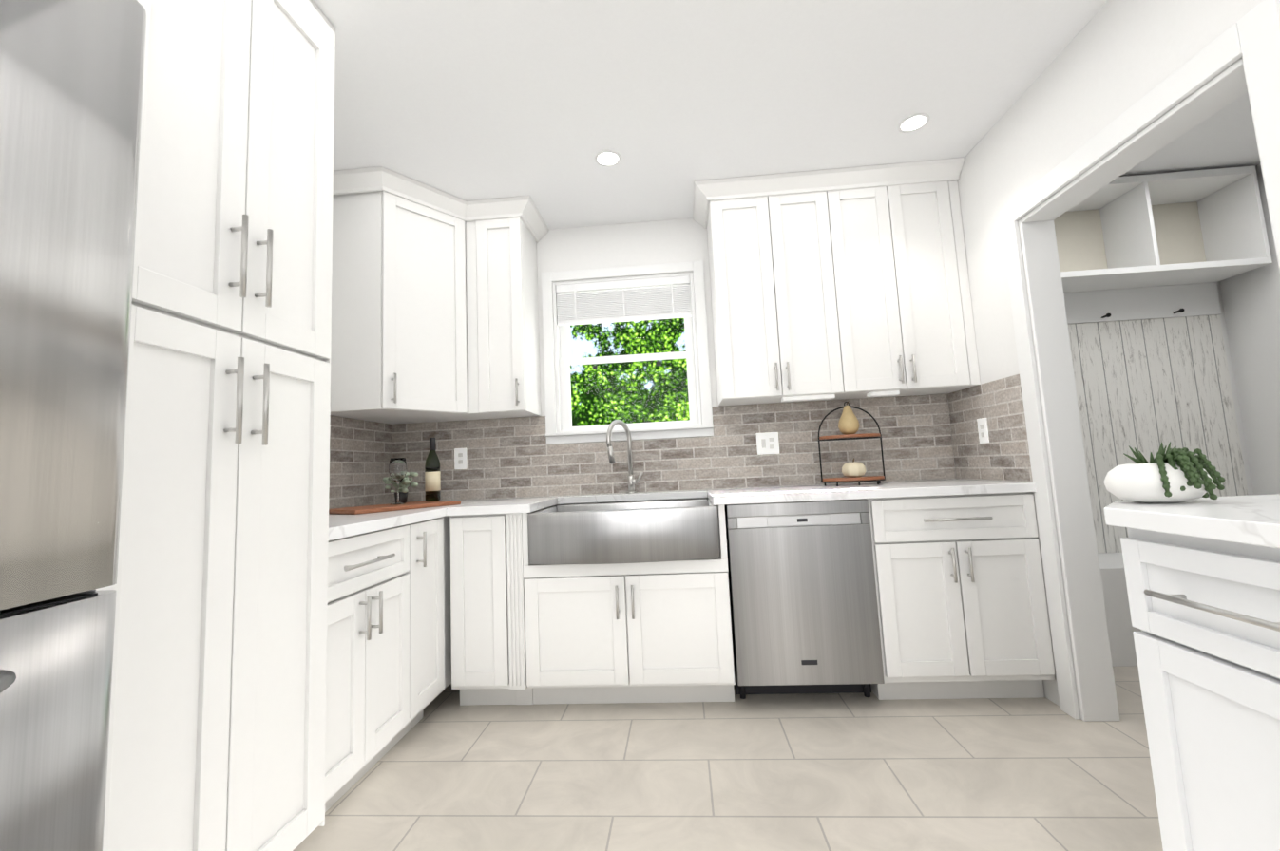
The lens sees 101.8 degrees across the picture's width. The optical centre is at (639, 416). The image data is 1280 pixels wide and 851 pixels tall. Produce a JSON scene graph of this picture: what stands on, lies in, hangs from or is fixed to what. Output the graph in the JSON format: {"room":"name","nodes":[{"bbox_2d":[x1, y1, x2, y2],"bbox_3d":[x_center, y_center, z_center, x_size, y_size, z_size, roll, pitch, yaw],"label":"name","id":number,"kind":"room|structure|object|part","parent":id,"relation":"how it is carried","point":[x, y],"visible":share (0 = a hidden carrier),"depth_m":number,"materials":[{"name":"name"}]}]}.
{"room":"kitchen","nodes":[
{"label":"kitchen","id":0,"kind":"room"},
{"bbox_2d":[398,217,955,500],"bbox_3d":[0.104,0.090,3.054,3.500,2.520,0.140,-3,-6,4],"label":"wall","id":1,"kind":"structure","parent":0,"point":[628,244],"depth_m":3.10,"materials":[{"name":"paint"}]},
{"bbox_2d":[330,166,549,424],"bbox_3d":[-1.051,-0.581,2.755,0.995,1.134,0.766,-3,-6,4],"label":"upper cabinet","id":2,"kind":"object","parent":1,"relation":"attached to","point":[434,306],"visible":1,"depth_m":2.66,"materials":[{"name":"paint"}]},
{"bbox_3d":[-1.075,-1.108,2.807,0.994,0.073,0.765,-3,-6,4],"label":"crown","id":3,"kind":"part","parent":2,"relation":"part of","materials":[{"name":"paint"}]},
{"bbox_3d":[-0.903,-0.129,2.580,0.515,0.140,0.352,-3,-6,4],"label":"handle","id":4,"kind":"part","parent":2,"relation":"part of","materials":[{"name":"silver metal"}]},
{"bbox_2d":[541,260,713,444],"bbox_3d":[-0.082,-0.371,3.091,0.966,1.030,0.165,-3,-6,4],"label":"window","id":5,"kind":"structure","parent":1,"relation":"in","point":[560,429],"depth_m":3.05,"materials":[{"name":"paint"}]},
{"bbox_2d":[555,275,691,325],"bbox_3d":[-0.099,-0.690,3.097,0.798,0.242,0.037,-3,-6,4],"label":"window blind","id":6,"kind":"object","parent":5,"relation":"attached to","point":[626,300],"visible":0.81,"depth_m":3.08,"materials":[{"name":"white plastic"}]},
{"bbox_2d":[592,362,660,369],"bbox_3d":[-0.078,-0.303,3.074,0.402,0.022,0.014,-3,-6,4],"label":"window latch","id":7,"kind":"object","parent":5,"relation":"attached to","point":[596,367],"depth_m":3.08,"materials":[{"name":"plastic"}]},
{"bbox_3d":[-0.075,-0.361,3.120,0.701,0.812,0.039,-3,-6,4],"label":"glass","id":8,"kind":"part","parent":5,"relation":"part of","materials":[{"name":"clear glass"}]},
{"bbox_2d":[391,394,955,503],"bbox_3d":[0.113,0.192,2.968,3.198,0.467,0.009,-3,-6,4],"label":"backsplash","id":9,"kind":"structure","parent":1,"relation":"attached to","point":[510,458],"depth_m":2.94,"materials":[{"name":"brick"}]},
{"bbox_2d":[454,448,467,469],"bbox_3d":[-1.051,0.245,3.047,0.075,0.122,0.007,-3,-6,4],"label":"electrical outlet","id":10,"kind":"object","parent":9,"relation":"attached to","point":[460,459],"visible":1,"depth_m":3.04,"materials":[{"name":"plastic"}]},
{"bbox_2d":[755,432,779,455],"bbox_3d":[0.716,0.149,2.915,0.122,0.122,0.008,-3,-6,4],"label":"electrical outlet","id":11,"kind":"object","parent":9,"relation":"attached to","point":[767,443],"visible":1,"depth_m":2.91,"materials":[{"name":"plastic"}]},
{"bbox_2d":[704,176,859,406],"bbox_3d":[0.740,-0.640,2.840,0.670,1.101,0.324,-3,-6,4],"label":"upper cabinet","id":12,"kind":"object","parent":1,"relation":"attached to","point":[841,283],"depth_m":2.69,"materials":[{"name":"paint"}]},
{"bbox_3d":[0.969,-1.201,2.837,1.342,0.073,0.402,-3,-6,4],"label":"crown","id":13,"kind":"part","parent":12,"relation":"part of","materials":[{"name":"paint"}]},
{"bbox_2d":[840,169,980,399],"bbox_3d":[1.308,-0.671,2.798,0.718,1.101,0.324,-3,-6,4],"label":"upper cabinet","id":14,"kind":"object","parent":1,"relation":"attached to","point":[912,307],"depth_m":2.64,"materials":[{"name":"paint"}]},
{"bbox_2d":[780,390,899,402],"bbox_3d":[1.030,-0.106,2.688,0.580,0.018,0.060,-3,-6,4],"label":"light","id":15,"kind":"object","parent":14,"relation":"attached to","point":[887,392],"depth_m":2.67,"materials":[{"name":"plastic"}]},
{"bbox_3d":[1.019,-0.218,2.594,0.680,0.140,0.039,-3,-6,4],"label":"handle","id":16,"kind":"part","parent":14,"relation":"part of","materials":[{"name":"silver metal"}]},
{"bbox_2d":[292,666,1163,850],"bbox_3d":[0.798,1.099,0.503,5.150,0.060,5.400,-3,-6,4],"label":"floor","id":17,"kind":"structure","parent":0,"point":[856,772],"depth_m":1.74,"materials":[{"name":"tile"}]},
{"bbox_2d":[0,0,147,850],"bbox_3d":[-1.206,0.214,0.375,0.913,1.860,0.914,-3,-6,4],"label":"fridge","id":18,"kind":"object","parent":17,"relation":"on","point":[71,79],"visible":1,"depth_m":0.72,"materials":[{"name":"silver metal"}]},
{"bbox_2d":[95,0,335,850],"bbox_3d":[-1.273,-0.027,1.234,0.718,2.518,0.708,-3,-6,4],"label":"pantry","id":19,"kind":"object","parent":17,"relation":"on","point":[217,739],"visible":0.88,"depth_m":1.20,"materials":[{"name":"paint"}]},
{"bbox_3d":[-0.940,-0.205,1.253,0.039,0.545,0.088,-3,-6,4],"label":"handle","id":20,"kind":"part","parent":19,"relation":"part of","materials":[{"name":"silver metal"}]},
{"bbox_2d":[324,520,423,812],"bbox_3d":[-1.228,0.856,1.815,0.622,0.876,0.618,-3,-6,4],"label":"base cabinet","id":21,"kind":"object","parent":17,"relation":"on","point":[389,659],"depth_m":1.79,"materials":[{"name":"paint"}]},
{"bbox_2d":[328,505,446,540],"bbox_3d":[-1.209,0.435,2.223,0.630,0.039,1.350,-3,-6,4],"label":"countertop","id":22,"kind":"structure","parent":21,"relation":"on","point":[341,525],"depth_m":1.94,"materials":[{"name":"stone"}]},
{"bbox_2d":[328,500,460,515],"bbox_3d":[-1.177,0.429,2.468,0.340,0.018,0.520,-7,-7,34],"label":"cutting board","id":23,"kind":"object","parent":22,"relation":"on","point":[365,509],"visible":0.81,"depth_m":2.36,"materials":[{"name":"brown wood"}]},
{"bbox_2d":[388,458,406,504],"bbox_3d":[-1.178,0.313,2.530,0.080,0.222,0.080,-3,-6,4],"label":"wine glass","id":24,"kind":"object","parent":23,"relation":"on","point":[397,469],"visible":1,"depth_m":2.51,"materials":[{"name":"clear glass"}]},
{"bbox_2d":[382,472,418,503],"bbox_3d":[-1.207,0.357,2.638,0.164,0.159,0.161,-3,-6,4],"label":"plant","id":25,"kind":"object","parent":23,"relation":"on","point":[404,484],"visible":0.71,"depth_m":2.61,"materials":[{"name":"green plant"}]},
{"bbox_2d":[424,438,440,501],"bbox_3d":[-1.076,0.273,2.697,0.074,0.326,0.074,-3,-6,4],"label":"wine bottle","id":26,"kind":"object","parent":23,"relation":"on","point":[432,483],"visible":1,"depth_m":2.67,"materials":[{"name":"black glass"}]},
{"bbox_2d":[423,515,450,708],"bbox_3d":[-1.200,0.891,2.174,0.622,0.876,0.359,-3,-6,4],"label":"base cabinet","id":27,"kind":"object","parent":17,"relation":"on","point":[436,541],"depth_m":2.27,"materials":[{"name":"paint"}]},
{"bbox_3d":[-0.906,0.599,1.865,0.039,0.305,0.509,-3,-6,4],"label":"handle","id":28,"kind":"part","parent":27,"relation":"part of","materials":[{"name":"silver metal"}]},
{"bbox_2d":[446,515,451,684],"bbox_3d":[-1.163,0.936,2.639,0.622,0.876,0.698,-3,-6,4],"label":"base cabinet","id":29,"kind":"object","parent":17,"relation":"on","point":[448,517],"depth_m":2.44,"materials":[{"name":"paint"}]},
{"bbox_2d":[446,478,1036,515],"bbox_3d":[0.104,0.413,2.615,3.189,0.039,0.650,-3,-6,4],"label":"countertop","id":30,"kind":"structure","parent":29,"relation":"on","point":[934,487],"depth_m":2.35,"materials":[{"name":"stone"}]},
{"bbox_2d":[527,498,720,564],"bbox_3d":[-0.062,0.550,2.536,0.854,0.225,0.566,-3,-6,4],"label":"sink","id":31,"kind":"object","parent":30,"relation":"in","point":[638,532],"visible":0.92,"depth_m":2.27,"materials":[{"name":"silver metal"}]},
{"bbox_2d":[606,420,643,494],"bbox_3d":[-0.079,0.217,2.830,0.177,0.407,0.216,-3,-6,4],"label":"faucet","id":32,"kind":"object","parent":30,"relation":"on","point":[632,482],"visible":1,"depth_m":2.87,"materials":[{"name":"silver metal"}]},
{"bbox_2d":[817,401,885,486],"bbox_3d":[1.092,0.133,2.675,0.324,0.434,0.134,-3,-6,4],"label":"tiered stand","id":33,"kind":"object","parent":30,"relation":"on","point":[859,480],"visible":0.98,"depth_m":2.65,"materials":[{"name":"black metal"}]},
{"bbox_2d":[838,401,859,435],"bbox_3d":[1.076,0.006,2.688,0.102,0.173,0.102,-3,-6,4],"label":"pear","id":34,"kind":"object","parent":33,"relation":"on","point":[849,423],"visible":0.94,"depth_m":2.65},
{"bbox_2d":[841,458,866,477],"bbox_3d":[1.093,0.260,2.657,0.121,0.096,0.121,-3,-6,4],"label":"pumpkin","id":35,"kind":"object","parent":33,"relation":"on","point":[853,469],"visible":0.96,"depth_m":2.61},
{"bbox_2d":[449,513,533,706],"bbox_3d":[-0.666,0.913,2.643,0.345,0.875,0.634,-3,-6,4],"label":"base cabinet","id":36,"kind":"object","parent":17,"relation":"on","point":[480,661],"depth_m":2.34,"materials":[{"name":"paint"}]},
{"bbox_3d":[-0.531,0.905,2.633,0.074,0.875,0.634,-3,-6,4],"label":"base cabinet filler","id":37,"kind":"part","parent":36,"relation":"part of","materials":[{"name":"white wood"}]},
{"bbox_2d":[521,497,735,705],"bbox_3d":[-0.039,0.877,2.578,0.915,0.875,0.671,-3,-6,4],"label":"base cabinet","id":38,"kind":"object","parent":17,"relation":"on","point":[659,632],"visible":0.83,"depth_m":2.29,"materials":[{"name":"paint"}]},
{"bbox_3d":[-0.064,0.806,2.268,0.080,0.140,0.039,-3,-6,4],"label":"handle","id":39,"kind":"part","parent":38,"relation":"part of","materials":[{"name":"silver metal"}]},
{"bbox_2d":[724,498,884,699],"bbox_3d":[0.728,0.835,2.511,0.607,0.873,0.576,-3,-6,4],"label":"dishwasher","id":40,"kind":"object","parent":17,"relation":"on","point":[804,607],"visible":0.98,"depth_m":2.23,"materials":[{"name":"metal"}]},
{"bbox_3d":[0.708,0.749,2.235,0.072,0.611,0.007,-3,-6,4],"label":"panel","id":41,"kind":"part","parent":40,"relation":"part of","materials":[{"name":"plastic"}]},
{"bbox_2d":[866,492,1055,700],"bbox_3d":[1.377,0.799,2.473,0.685,0.875,0.671,-3,-6,4],"label":"base cabinet","id":42,"kind":"object","parent":17,"relation":"on","point":[962,605],"visible":0.94,"depth_m":2.19,"materials":[{"name":"paint"}]},
{"bbox_3d":[1.341,0.556,2.180,0.270,0.263,0.039,-3,-6,4],"label":"handle","id":43,"kind":"part","parent":42,"relation":"part of","materials":[{"name":"silver metal"}]},
{"bbox_2d":[1053,165,1272,667],"bbox_3d":[2.618,-0.044,2.796,1.440,2.500,0.418,-3,-6,4],"label":"hall tree","id":44,"kind":"object","parent":17,"relation":"on","point":[1147,262],"visible":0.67,"depth_m":2.96,"materials":[{"name":"paint"}]},
{"bbox_3d":[2.777,-1.006,3.078,1.019,0.464,0.018,-3,-6,4],"label":"panel","id":45,"kind":"part","parent":44,"relation":"part of","materials":[{"name":"white wood"}]},
{"bbox_2d":[1120,527,1279,850],"bbox_3d":[1.333,0.638,0.846,0.524,0.876,0.524,-3,-6,4],"label":"base cabinet","id":46,"kind":"object","parent":17,"relation":"on","point":[1205,616],"visible":0.98,"depth_m":0.97,"materials":[{"name":"paint"}]},
{"bbox_2d":[1103,494,1279,548],"bbox_3d":[1.198,0.064,-0.343,0.555,0.038,3.285,-3,-6,4],"label":"countertop","id":47,"kind":"structure","parent":46,"relation":"on","point":[1254,520],"depth_m":1.01,"materials":[{"name":"stone"}]},
{"bbox_2d":[1104,441,1225,503],"bbox_3d":[1.221,0.128,1.206,0.228,0.138,0.175,-3,-6,4],"label":"potted plant","id":48,"kind":"object","parent":47,"relation":"on","point":[1176,475],"visible":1,"depth_m":1.17,"materials":[{"name":"green plant"}]},
{"bbox_2d":[313,0,1260,229],"bbox_3d":[0.677,-1.465,0.761,5.150,0.060,5.400,-3,-6,4],"label":"ceiling","id":49,"kind":"structure","parent":0,"point":[542,104],"depth_m":2.05,"materials":[{"name":"paint"}]},
{"bbox_2d":[594,150,621,167],"bbox_3d":[-0.151,-1.223,2.461,0.124,0.004,0.124,-3,-6,4],"label":"recessed light","id":50,"kind":"object","parent":49,"relation":"in","point":[607,158],"visible":1,"depth_m":2.46,"materials":[{"name":"paint"}]},
{"bbox_2d":[897,113,929,133],"bbox_3d":[1.214,-1.302,2.305,0.124,0.004,0.124,-3,-6,4],"label":"recessed light","id":51,"kind":"object","parent":49,"relation":"in","point":[912,123],"visible":1,"depth_m":2.30,"materials":[{"name":"paint"}]},
{"bbox_2d":[957,0,1263,720],"bbox_3d":[1.579,-0.249,0.375,0.130,2.520,5.010,-3,-6,4],"label":"wall","id":52,"kind":"structure","parent":0,"point":[1114,60],"depth_m":1.98,"materials":[{"name":"paint"}]},
{"bbox_2d":[947,374,1032,482],"bbox_3d":[1.686,0.075,2.533,0.009,0.467,0.627,-3,-6,4],"label":"backsplash","id":53,"kind":"structure","parent":52,"relation":"attached to","point":[1002,454],"depth_m":2.47,"materials":[{"name":"brick"}]},
{"bbox_2d":[976,418,989,443],"bbox_3d":[1.677,0.069,2.543,0.007,0.122,0.075,-3,-6,4],"label":"electrical outlet","id":54,"kind":"object","parent":53,"relation":"attached to","point":[983,430],"visible":1,"depth_m":2.54,"materials":[{"name":"plastic"}]},
{"bbox_2d":[999,0,1279,722],"bbox_3d":[1.684,0.081,1.670,0.149,2.115,1.080,-3,-6,4],"label":"trim","id":55,"kind":"structure","parent":52,"relation":"attached to","point":[1251,37],"depth_m":2.05,"materials":[{"name":"paint"}]},
{"bbox_2d":[1216,163,1279,496],"bbox_3d":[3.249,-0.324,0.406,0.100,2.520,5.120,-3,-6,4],"label":"wall","id":56,"kind":"structure","parent":0,"point":[1251,300],"depth_m":2.84,"materials":[{"name":"paint"}]},
{"bbox_3d":[-1.752,-0.067,0.622,0.140,2.520,5.010,-3,-6,4],"label":"wall","id":57,"kind":"structure","parent":0,"visible":0},
{"bbox_2d":[328,415,391,509],"bbox_3d":[-1.534,0.207,2.341,0.009,0.467,1.490,-3,-6,4],"label":"backsplash","id":58,"kind":"structure","parent":57,"relation":"attached to","point":[360,454],"depth_m":2.76,"materials":[{"name":"brick"}]},
{"label":"outside","id":59,"kind":"structure","parent":0,"visible":0},
{"bbox_2d":[570,317,689,426],"bbox_3d":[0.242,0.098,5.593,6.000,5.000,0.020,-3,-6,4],"label":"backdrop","id":60,"kind":"structure","parent":59,"point":[622,345],"depth_m":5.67,"materials":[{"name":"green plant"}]}
]}

